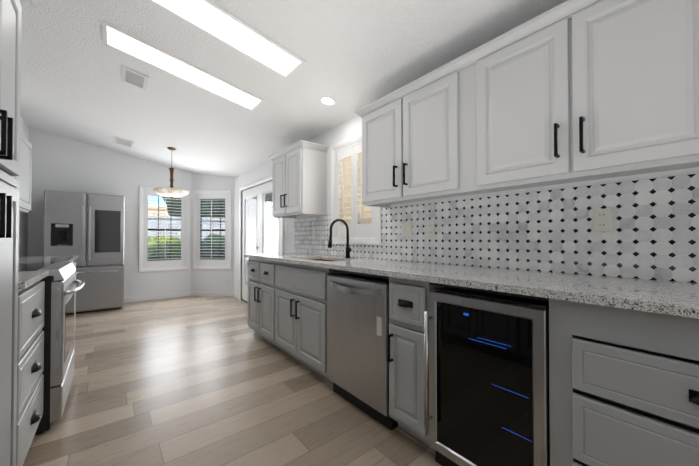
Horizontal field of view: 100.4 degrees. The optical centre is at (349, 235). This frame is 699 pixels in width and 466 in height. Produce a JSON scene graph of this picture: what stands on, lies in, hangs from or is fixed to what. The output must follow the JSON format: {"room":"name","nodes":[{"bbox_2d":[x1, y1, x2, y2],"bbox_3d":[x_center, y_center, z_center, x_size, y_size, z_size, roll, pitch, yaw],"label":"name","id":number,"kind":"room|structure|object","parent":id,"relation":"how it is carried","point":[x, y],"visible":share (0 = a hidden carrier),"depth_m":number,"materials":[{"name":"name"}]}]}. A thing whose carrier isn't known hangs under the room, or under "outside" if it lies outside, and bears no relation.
{"room":"kitchen","nodes":[
{"label":"kitchen","id":0,"kind":"room"},
{"bbox_2d":[19,116,28,256],"bbox_3d":[-2.010,-0.385,0.788,0.150,3.050,9.300,0,-1,-39],"label":"wall","id":1,"kind":"structure","parent":0,"point":[23,216],"depth_m":4.22,"materials":[{"name":"white paint"}]},
{"bbox_2d":[13,131,20,210],"bbox_3d":[-2.837,-0.604,2.196,0.350,0.718,0.591,0,-1,-39],"label":"upper cabinet","id":2,"kind":"object","parent":1,"relation":"attached to","point":[18,178],"depth_m":2.61,"materials":[{"name":"grey paint"}]},
{"bbox_2d":[19,132,31,212],"bbox_3d":[-3.212,-0.599,2.654,0.350,0.718,0.593,0,-1,-39],"label":"upper cabinet","id":3,"kind":"object","parent":1,"relation":"attached to","point":[24,178],"depth_m":2.80,"materials":[{"name":"grey paint"}]},
{"bbox_2d":[27,127,190,297],"bbox_3d":[-4.143,-0.339,5.147,2.370,3.050,0.150,0,-1,-39],"label":"wall","id":4,"kind":"structure","parent":0,"point":[61,163],"depth_m":5.04,"materials":[{"name":"white paint"}]},
{"bbox_2d":[124,291,189,302],"bbox_3d":[-4.033,1.144,5.116,2.220,0.085,0.013,0,-1,-39],"label":"baseboard","id":5,"kind":"structure","parent":4,"relation":"attached to","point":[151,297],"depth_m":5.45,"materials":[{"name":"white wood"}]},
{"bbox_2d":[138,185,189,272],"bbox_3d":[-3.559,-0.121,5.608,0.818,1.583,0.172,0,-1,-39],"label":"window frame","id":6,"kind":"structure","parent":4,"relation":"attached to","point":[140,259],"depth_m":5.39,"materials":[{"name":"white wood"}]},
{"bbox_2d":[148,196,180,260],"bbox_3d":[-3.593,-0.121,5.650,0.690,1.455,0.035,0,-1,-39],"label":"window","id":7,"kind":"structure","parent":4,"relation":"in","point":[170,227],"depth_m":5.66,"materials":[{"name":"multicoloured glass"}]},
{"bbox_2d":[143,189,185,268],"bbox_3d":[-3.522,-0.122,5.562,0.688,1.453,0.078,0,-1,-39],"label":"window shutter","id":8,"kind":"object","parent":7,"relation":"attached to","point":[161,263],"visible":1,"depth_m":5.53,"materials":[{"name":"white"}]},
{"bbox_2d":[191,173,233,291],"bbox_3d":[-2.721,-0.331,5.869,1.065,3.050,0.150,0,-1,6],"label":"wall","id":9,"kind":"structure","parent":0,"point":[209,280],"depth_m":5.79,"materials":[{"name":"white paint"}]},
{"bbox_2d":[190,291,232,295],"bbox_3d":[-2.729,1.151,5.772,0.905,0.085,0.013,0,-1,6],"label":"baseboard","id":10,"kind":"structure","parent":9,"relation":"attached to","point":[197,293],"depth_m":5.77,"materials":[{"name":"white wood"}]},
{"bbox_2d":[192,190,231,269],"bbox_3d":[-2.722,-0.119,5.856,0.808,1.583,0.172,0,-1,6],"label":"window frame","id":11,"kind":"structure","parent":9,"relation":"attached to","point":[194,266],"depth_m":5.77,"materials":[{"name":"white wood"}]},
{"bbox_2d":[200,199,224,258],"bbox_3d":[-2.716,-0.118,5.909,0.680,1.455,0.035,0,-1,6],"label":"window","id":12,"kind":"structure","parent":9,"relation":"in","point":[214,230],"depth_m":5.91,"materials":[{"name":"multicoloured glass"}]},
{"bbox_2d":[196,193,228,266],"bbox_3d":[-2.728,-0.119,5.797,0.678,1.453,0.078,0,-1,6],"label":"window shutter","id":13,"kind":"object","parent":12,"relation":"attached to","point":[211,262],"visible":1,"depth_m":5.78,"materials":[{"name":"white"}]},
{"bbox_2d":[23,296,441,465],"bbox_3d":[-0.893,1.211,1.782,3.160,0.120,9.450,0,-1,-39],"label":"floor","id":14,"kind":"structure","parent":0,"point":[196,381],"depth_m":1.99,"materials":[{"name":"brown wood"}]},
{"bbox_2d":[0,0,32,465],"bbox_3d":[-1.384,0.057,0.714,0.724,2.164,0.848,0,-1,-39],"label":"tall cabinet","id":15,"kind":"object","parent":14,"relation":"on","point":[10,51],"visible":1,"depth_m":1.09,"materials":[{"name":"grey paint"}]},
{"bbox_2d":[16,281,44,465],"bbox_3d":[-1.825,0.686,1.238,0.714,0.918,0.616,0,-1,-39],"label":"base cabinet","id":16,"kind":"object","parent":14,"relation":"on","point":[30,363],"visible":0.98,"depth_m":1.38,"materials":[{"name":"grey paint"}]},
{"bbox_2d":[18,270,48,289],"bbox_3d":[-1.830,0.210,1.238,0.702,0.030,0.615,0,-1,-39],"label":"countertop","id":17,"kind":"structure","parent":16,"relation":"on","point":[26,279],"depth_m":1.41,"materials":[{"name":"stone"}]},
{"bbox_2d":[18,262,84,435],"bbox_3d":[-2.206,0.674,1.819,0.808,0.953,0.762,0,-1,-39],"label":"range","id":18,"kind":"object","parent":14,"relation":"on","point":[60,280],"visible":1,"depth_m":1.73,"materials":[{"name":"silver metal"}]},
{"bbox_2d":[72,261,76,328],"bbox_3d":[-2.881,0.700,2.530,0.714,0.918,1.186,0,-1,-39],"label":"base cabinet","id":19,"kind":"object","parent":14,"relation":"on","point":[74,263],"visible":0.15,"depth_m":3.15,"materials":[{"name":"grey paint"}]},
{"bbox_2d":[18,255,78,262],"bbox_3d":[-2.896,0.224,2.542,0.702,0.030,1.213,0,-1,-39],"label":"countertop","id":20,"kind":"structure","parent":19,"relation":"on","point":[41,259],"depth_m":2.66,"materials":[{"name":"stone"}]},
{"bbox_2d":[43,190,124,313],"bbox_3d":[-4.151,0.266,4.614,0.910,1.830,0.605,0,-1,-39],"label":"fridge","id":21,"kind":"object","parent":14,"relation":"on","point":[88,228],"visible":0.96,"depth_m":4.45,"materials":[{"name":"silver metal"}]},
{"bbox_2d":[247,258,282,350],"bbox_3d":[-0.737,0.708,3.317,0.674,0.918,0.738,0,-1,-39],"label":"base cabinet","id":22,"kind":"object","parent":14,"relation":"on","point":[261,302],"visible":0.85,"depth_m":3.08,"materials":[{"name":"grey paint"}]},
{"bbox_2d":[275,259,347,382],"bbox_3d":[-0.221,0.701,2.686,0.674,0.918,0.890,0,-1,-39],"label":"base cabinet","id":23,"kind":"object","parent":14,"relation":"on","point":[300,314],"visible":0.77,"depth_m":2.42,"materials":[{"name":"grey paint"}]},
{"bbox_2d":[244,253,698,318],"bbox_3d":[0.234,0.329,2.139,0.660,0.250,3.862,0,-1,-39],"label":"countertop","id":24,"kind":"structure","parent":23,"relation":"on","point":[675,298],"depth_m":1.24,"materials":[{"name":"stone"}]},
{"bbox_2d":[328,219,351,257],"bbox_3d":[-0.079,0.025,2.717,0.256,0.372,0.107,0,-1,-39],"label":"faucet","id":25,"kind":"object","parent":24,"relation":"on","point":[348,249],"visible":1,"depth_m":2.77,"materials":[{"name":"black metal"}]},
{"bbox_2d":[327,273,397,429],"bbox_3d":[0.243,0.716,2.096,0.670,0.876,0.598,0,-1,-39],"label":"dishwasher","id":26,"kind":"object","parent":14,"relation":"on","point":[357,334],"visible":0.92,"depth_m":1.86,"materials":[{"name":"silver metal"}]},
{"bbox_2d":[254,269,548,454],"bbox_3d":[0.042,0.694,1.983,0.075,0.918,3.790,0,-1,-39],"label":"base cabinet","id":27,"kind":"object","parent":14,"relation":"on","point":[417,441],"visible":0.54,"depth_m":1.65,"materials":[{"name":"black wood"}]},
{"bbox_2d":[387,277,443,449],"bbox_3d":[0.534,0.691,1.763,0.674,0.918,0.275,0,-1,-39],"label":"base cabinet","id":28,"kind":"object","parent":14,"relation":"on","point":[408,302],"visible":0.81,"depth_m":1.57,"materials":[{"name":"grey paint"}]},
{"bbox_2d":[424,287,549,465],"bbox_3d":[0.768,0.704,1.437,0.653,0.885,0.513,0,-1,-39],"label":"beverage cooler","id":29,"kind":"object","parent":14,"relation":"on","point":[486,382],"visible":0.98,"depth_m":1.25,"materials":[{"name":"black glass"}]},
{"bbox_2d":[549,298,698,465],"bbox_3d":[1.194,0.683,0.962,0.666,0.918,0.750,0,-1,-39],"label":"base cabinet","id":30,"kind":"object","parent":14,"relation":"on","point":[623,387],"visible":0.83,"depth_m":0.92,"materials":[{"name":"grey paint"}]},
{"bbox_2d":[20,0,566,176],"bbox_3d":[-0.893,-1.517,1.811,3.160,0.687,9.450,0,-1,-39],"label":"ceiling","id":31,"kind":"structure","parent":0,"point":[356,55],"depth_m":2.42,"materials":[{"name":"white paint"}]},
{"bbox_2d":[114,136,133,147],"bbox_3d":[-3.515,-1.458,4.542,0.237,0.052,0.340,0,-1,-39],"label":"ceiling vent","id":32,"kind":"object","parent":31,"relation":"in","point":[122,141],"visible":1,"depth_m":4.53,"materials":[{"name":"white metal"}]},
{"bbox_2d":[121,65,148,90],"bbox_3d":[-2.016,-1.475,2.733,0.197,0.046,0.300,0,-1,-39],"label":"ceiling vent","id":33,"kind":"object","parent":31,"relation":"in","point":[134,78],"visible":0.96,"depth_m":2.72,"materials":[{"name":"white metal"}]},
{"bbox_2d":[154,147,188,197],"bbox_3d":[-2.775,-0.975,4.548,0.470,0.780,0.470,0,-1,-39],"label":"pendant light","id":34,"kind":"object","parent":31,"relation":"hanging from","point":[171,192],"visible":0.96,"depth_m":4.46,"materials":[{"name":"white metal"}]},
{"bbox_2d":[102,20,264,111],"bbox_3d":[-1.380,-1.412,2.555,1.203,0.216,0.310,0,-1,-39],"label":"ceiling light","id":35,"kind":"object","parent":31,"relation":"attached to","point":[125,42],"visible":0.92,"depth_m":2.47,"materials":[{"name":"white plastic"}]},
{"bbox_2d":[147,0,305,78],"bbox_3d":[-0.890,-1.421,1.941,1.203,0.216,0.310,0,-1,-39],"label":"skylight","id":36,"kind":"object","parent":31,"relation":"attached to","point":[214,20],"visible":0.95,"depth_m":2.01,"materials":[{"name":"white"}]},
{"bbox_2d":[320,96,335,105],"bbox_3d":[-0.202,-1.245,2.690,0.148,0.029,0.150,0,-1,-39],"label":"recessed light","id":37,"kind":"object","parent":31,"relation":"in","point":[328,100],"visible":1,"depth_m":2.69,"materials":[{"name":"white plastic"}]},
{"bbox_2d":[234,115,698,297],"bbox_3d":[0.475,-0.367,2.504,0.150,3.050,8.510,0,-1,-39],"label":"wall","id":38,"kind":"structure","parent":0,"point":[350,128],"depth_m":3.19,"materials":[{"name":"white paint"}]},
{"bbox_2d":[233,292,238,298],"bbox_3d":[-2.172,1.149,5.594,0.013,0.085,0.350,0,-1,-39],"label":"baseboard","id":39,"kind":"structure","parent":38,"relation":"attached to","point":[235,295],"depth_m":5.60,"materials":[{"name":"white wood"}]},
{"bbox_2d":[241,185,259,301],"bbox_3d":[-1.726,0.170,5.117,0.055,2.005,0.828,0,-1,-39],"label":"french door","id":40,"kind":"structure","parent":38,"relation":"in","point":[250,193],"depth_m":5.22,"materials":[{"name":"white wood"}]},
{"bbox_2d":[239,175,283,302],"bbox_3d":[-1.437,0.205,4.817,0.172,2.223,1.788,0,-1,-39],"label":"door frame","id":41,"kind":"structure","parent":38,"relation":"attached to","point":[257,183],"depth_m":5.41,"materials":[{"name":"white wood"}]},
{"bbox_2d":[260,181,280,253],"bbox_3d":[-1.200,0.163,4.474,0.055,2.005,0.828,0,-1,-39],"label":"french door","id":42,"kind":"structure","parent":38,"relation":"in","point":[265,188],"depth_m":4.63,"materials":[{"name":"white wood"}]},
{"bbox_2d":[269,140,328,217],"bbox_3d":[-0.628,-0.614,3.446,0.368,0.764,0.808,0,-1,-39],"label":"upper cabinet","id":43,"kind":"object","parent":38,"relation":"attached to","point":[299,177],"visible":1,"depth_m":3.22,"materials":[{"name":"white paint"}]},
{"bbox_2d":[335,140,375,237],"bbox_3d":[0.049,-0.450,2.906,0.068,0.943,0.638,0,-1,-39],"label":"window shutter","id":44,"kind":"object","parent":38,"relation":"attached to","point":[355,215],"visible":0.65,"depth_m":2.94,"materials":[{"name":"white wood"}]},
{"bbox_2d":[331,133,381,244],"bbox_3d":[0.099,-0.450,2.947,0.172,1.073,0.768,0,-1,-39],"label":"window frame","id":45,"kind":"structure","parent":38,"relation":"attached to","point":[377,240],"depth_m":2.96,"materials":[{"name":"white wood"}]},
{"bbox_2d":[359,60,457,207],"bbox_3d":[0.520,-0.628,2.073,0.330,0.764,0.958,0,-1,-39],"label":"upper cabinet","id":46,"kind":"object","parent":38,"relation":"attached to","point":[408,133],"depth_m":1.95,"materials":[{"name":"grey paint"}]},
{"bbox_2d":[294,174,698,282],"bbox_3d":[0.498,-0.018,2.346,0.008,0.450,3.882,0,-1,-39],"label":"tile backsplash","id":47,"kind":"structure","parent":38,"relation":"attached to","point":[653,234],"depth_m":1.58,"materials":[{"name":"white tile"}]},
{"bbox_2d":[312,227,315,236],"bbox_3d":[-0.426,-0.047,3.463,0.010,0.115,0.070,0,-1,-39],"label":"electrical outlet","id":48,"kind":"object","parent":47,"relation":"attached to","point":[313,231],"visible":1,"depth_m":3.45,"materials":[{"name":"white plastic"}]},
{"bbox_2d":[401,222,411,236],"bbox_3d":[0.464,-0.051,2.376,0.008,0.115,0.116,0,-1,-39],"label":"light switch","id":49,"kind":"object","parent":47,"relation":"attached to","point":[406,229],"visible":1,"depth_m":2.37,"materials":[{"name":"white plastic"}]},
{"bbox_2d":[427,221,434,236],"bbox_3d":[0.612,-0.050,2.193,0.010,0.115,0.070,0,-1,-39],"label":"electrical outlet","id":50,"kind":"object","parent":47,"relation":"attached to","point":[431,229],"visible":1,"depth_m":2.19,"materials":[{"name":"white plastic"}]},
{"bbox_2d":[593,208,611,231],"bbox_3d":[1.239,-0.075,1.428,0.010,0.115,0.070,0,-1,-39],"label":"electrical outlet","id":51,"kind":"object","parent":47,"relation":"attached to","point":[602,220],"visible":1,"depth_m":1.42,"materials":[{"name":"white plastic"}]},
{"bbox_2d":[455,0,698,195],"bbox_3d":[1.058,-0.635,1.415,0.330,0.764,0.969,0,-1,-39],"label":"upper cabinet","id":52,"kind":"object","parent":38,"relation":"attached to","point":[569,91],"depth_m":1.25,"materials":[{"name":"grey paint"}]},
{"label":"outside","id":53,"kind":"structure","parent":0,"visible":0},
{"bbox_3d":[-11.395,1.552,21.644,90.000,0.100,72.000,0,-1,-39],"label":"ground","id":54,"kind":"structure","parent":53,"visible":0},
{"bbox_2d":[148,205,168,215],"bbox_3d":[-18.093,-0.287,20.809,8.750,3.560,8.840,0,-1,-39],"label":"house","id":55,"kind":"structure","parent":54,"relation":"on","point":[152,211],"depth_m":19.93,"materials":[{"name":"beige paint"}]},
{"bbox_2d":[148,236,180,260],"bbox_3d":[-4.894,0.744,7.263,1.587,1.489,1.136,0,-1,-39],"label":"bush","id":56,"kind":"object","parent":54,"relation":"on","point":[153,250],"depth_m":7.05,"materials":[{"name":"green plant"}]},
{"bbox_2d":[148,215,278,239],"bbox_3d":[-0.605,0.174,2.151,26.000,2.240,16.140,0,-1,-39],"label":"wall","id":57,"kind":"structure","parent":54,"relation":"on","point":[175,221],"depth_m":9.05,"materials":[{"name":"stone"}]},
{"bbox_2d":[202,234,224,259],"bbox_3d":[-3.552,0.738,8.336,2.308,1.624,1.338,0,-1,-39],"label":"bush","id":58,"kind":"object","parent":54,"relation":"on","point":[205,256],"depth_m":7.66,"materials":[{"name":"green plant"}]},
{"bbox_2d":[249,236,278,253],"bbox_3d":[-2.382,0.723,8.699,1.863,1.442,1.432,0,-1,-39],"label":"bush","id":59,"kind":"object","parent":54,"relation":"on","point":[272,243],"depth_m":8.27,"materials":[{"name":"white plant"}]},
{"bbox_2d":[268,212,278,220],"bbox_3d":[-8.328,-0.763,26.763,9.800,4.640,9.000,0,-1,-39],"label":"house","id":60,"kind":"structure","parent":54,"relation":"on","point":[270,215],"depth_m":23.36,"materials":[{"name":"beige paint"}]},
{"bbox_3d":[-4.168,-0.151,13.814,5.990,3.140,1.940,0,-1,-39],"label":"tree","id":61,"kind":"object","parent":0,"visible":0},
{"bbox_2d":[162,197,222,216],"bbox_3d":[-6.389,-1.550,11.802,2.226,2.506,2.188,0,-1,-39],"label":"tree","id":62,"kind":"object","parent":61,"relation":"attached to","point":[175,210],"depth_m":11.29,"materials":[{"name":"green plant"}]},
{"bbox_2d":[215,193,271,219],"bbox_3d":[-5.141,-2.917,14.144,4.392,6.113,3.826,0,-1,-39],"label":"tree","id":63,"kind":"object","parent":61,"relation":"attached to","point":[266,210],"depth_m":13.02,"materials":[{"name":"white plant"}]}
]}

